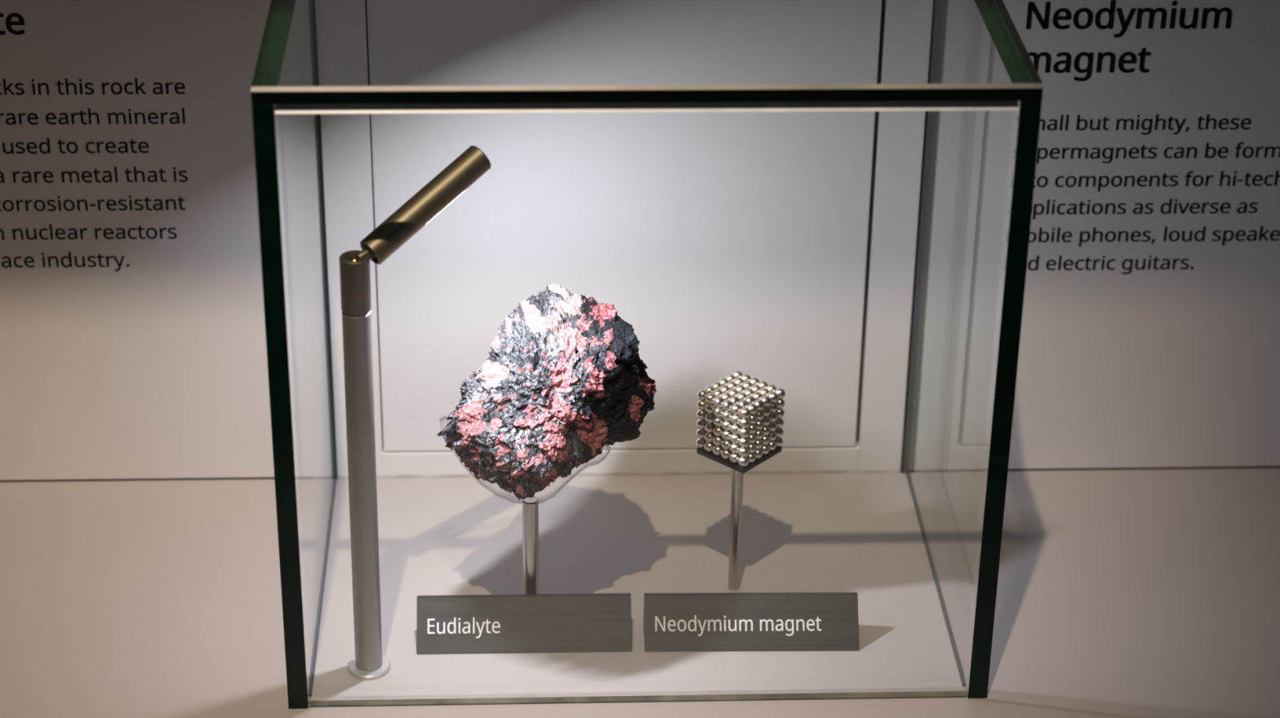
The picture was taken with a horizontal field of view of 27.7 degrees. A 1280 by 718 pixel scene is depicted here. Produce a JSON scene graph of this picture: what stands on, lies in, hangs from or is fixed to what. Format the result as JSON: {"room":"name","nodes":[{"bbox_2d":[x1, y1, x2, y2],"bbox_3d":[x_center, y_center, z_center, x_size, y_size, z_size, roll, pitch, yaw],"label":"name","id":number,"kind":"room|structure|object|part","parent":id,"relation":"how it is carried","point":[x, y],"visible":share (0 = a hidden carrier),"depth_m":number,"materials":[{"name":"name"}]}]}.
{"room":"museum","nodes":[
{"label":"museum","id":0,"kind":"room"},
{"bbox_2d":[0,0,1279,480],"bbox_3d":[-0.003,-0.384,1.187,2.200,0.999,0.020,-1,28,-3],"label":"wall","id":1,"kind":"structure","parent":0,"point":[155,366],"depth_m":1.35,"materials":[{"name":"paint"}]},
{"bbox_2d":[0,13,187,271],"bbox_3d":[-0.304,-0.109,1.306,0.153,0.146,0.001,-1,28,-3],"label":"text","id":2,"kind":"object","parent":1,"relation":"attached to","point":[21,21],"depth_m":1.31,"materials":[{"name":"black paint"}]},
{"bbox_2d":[366,0,882,451],"bbox_3d":[-0.007,-0.221,1.272,0.256,0.602,0.017,-1,28,-3],"label":"access panel","id":3,"kind":"object","parent":1,"relation":"attached to","point":[728,242],"visible":0.92,"depth_m":1.34,"materials":[{"name":"paint"}]},
{"bbox_2d":[0,466,1279,482],"bbox_3d":[-0.004,-0.378,1.209,2.200,1.030,0.006,-1,28,-3],"label":"trim","id":4,"kind":"structure","parent":1,"relation":"attached to","point":[1253,467],"depth_m":1.45,"materials":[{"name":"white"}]},
{"bbox_2d":[1002,0,1279,274],"bbox_3d":[0.269,-0.112,1.333,0.155,0.153,0.001,-1,28,-3],"label":"text","id":5,"kind":"object","parent":1,"relation":"attached to","point":[1031,6],"depth_m":1.33,"materials":[{"name":"black paint"}]},
{"bbox_2d":[0,467,1279,717],"bbox_3d":[-0.005,0.566,1.424,2.200,0.901,0.490,-1,28,-3],"label":"countertop","id":6,"kind":"structure","parent":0,"point":[1134,593],"depth_m":1.31,"materials":[{"name":"paint"}]},
{"bbox_2d":[339,145,490,680],"bbox_3d":[-0.103,0.028,1.204,0.083,0.256,0.021,-18,33,-32],"label":"lamp","id":7,"kind":"object","parent":6,"relation":"on","point":[368,664],"visible":1,"depth_m":1.17,"materials":[{"name":"silver metal"}]},
{"bbox_3d":[-0.128,0.062,1.202,0.014,0.192,0.013,-1,28,-3],"label":"post","id":8,"kind":"part","parent":7,"relation":"part of","materials":[{"name":"grey metal"}]},
{"bbox_2d":[416,593,631,654],"bbox_3d":[-0.057,0.129,1.266,0.104,0.021,0.023,0,28,-3],"label":"plaque","id":9,"kind":"object","parent":6,"relation":"on","point":[590,623],"visible":1,"depth_m":1.26,"materials":[{"name":"grey"}]},
{"bbox_2d":[439,415,610,594],"bbox_3d":[-0.059,0.070,1.297,0.063,0.094,0.066,-21,35,-35],"label":"stand","id":10,"kind":"object","parent":6,"relation":"on","point":[530,505],"visible":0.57,"depth_m":1.27,"materials":[{"name":"silver metal"}]},
{"bbox_3d":[-0.054,0.098,1.274,0.008,0.068,0.008,-1,28,-3],"label":"rod","id":11,"kind":"part","parent":10,"relation":"part of","materials":[{"name":"metal"}]},
{"bbox_2d":[437,284,656,500],"bbox_3d":[-0.046,0.018,1.240,0.101,0.085,0.077,-20,34,-34],"label":"specimen","id":12,"kind":"object","parent":10,"relation":"on","point":[564,379],"visible":1,"depth_m":1.22},
{"bbox_2d":[250,0,1043,709],"bbox_3d":[-0.003,-0.025,1.245,0.330,0.313,0.213,-1,28,-3],"label":"display case","id":13,"kind":"object","parent":6,"relation":"on","point":[288,101],"visible":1,"depth_m":1.16,"materials":[{"name":"clear glass"}]},
{"bbox_3d":[-0.163,-0.020,1.240,0.009,0.305,0.213,-1,28,-3],"label":"pane","id":14,"kind":"part","parent":13,"relation":"part of","materials":[{"name":"clear glass"}]},
{"bbox_3d":[-0.001,-0.160,1.174,0.330,0.007,0.213,-1,28,-3],"label":"pane","id":15,"kind":"part","parent":13,"relation":"part of","materials":[{"name":"clear glass"}]},
{"bbox_3d":[0.158,-0.023,1.254,0.009,0.305,0.213,-1,28,-3],"label":"pane","id":16,"kind":"part","parent":13,"relation":"part of","materials":[{"name":"clear glass"}]},
{"bbox_2d":[696,445,782,591],"bbox_3d":[0.049,0.078,1.302,0.030,0.079,0.030,23,35,35],"label":"stand","id":17,"kind":"object","parent":6,"relation":"on","point":[737,477],"visible":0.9,"depth_m":1.29,"materials":[{"name":"metal"}]},
{"bbox_3d":[0.048,0.083,1.297,0.006,0.075,0.006,-1,28,-3],"label":"rod","id":18,"kind":"part","parent":17,"relation":"part of","materials":[{"name":"metal"}]},
{"bbox_3d":[0.049,0.045,1.284,0.030,0.003,0.030,23,35,35],"label":"plate","id":19,"kind":"part","parent":17,"relation":"part of","materials":[{"name":"black metal"}]},
{"bbox_2d":[695,370,785,466],"bbox_3d":[0.049,0.029,1.276,0.032,0.032,0.032,23,35,35],"label":"cube","id":20,"kind":"object","parent":17,"relation":"on","point":[740,421],"visible":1,"depth_m":1.27,"materials":[{"name":"silver metal"}]},
{"bbox_2d":[643,592,859,652],"bbox_3d":[0.054,0.128,1.270,0.105,0.021,0.023,0,28,-2],"label":"plaque","id":21,"kind":"object","parent":6,"relation":"on","point":[765,621],"visible":1,"depth_m":1.27,"materials":[{"name":"grey"}]}
]}

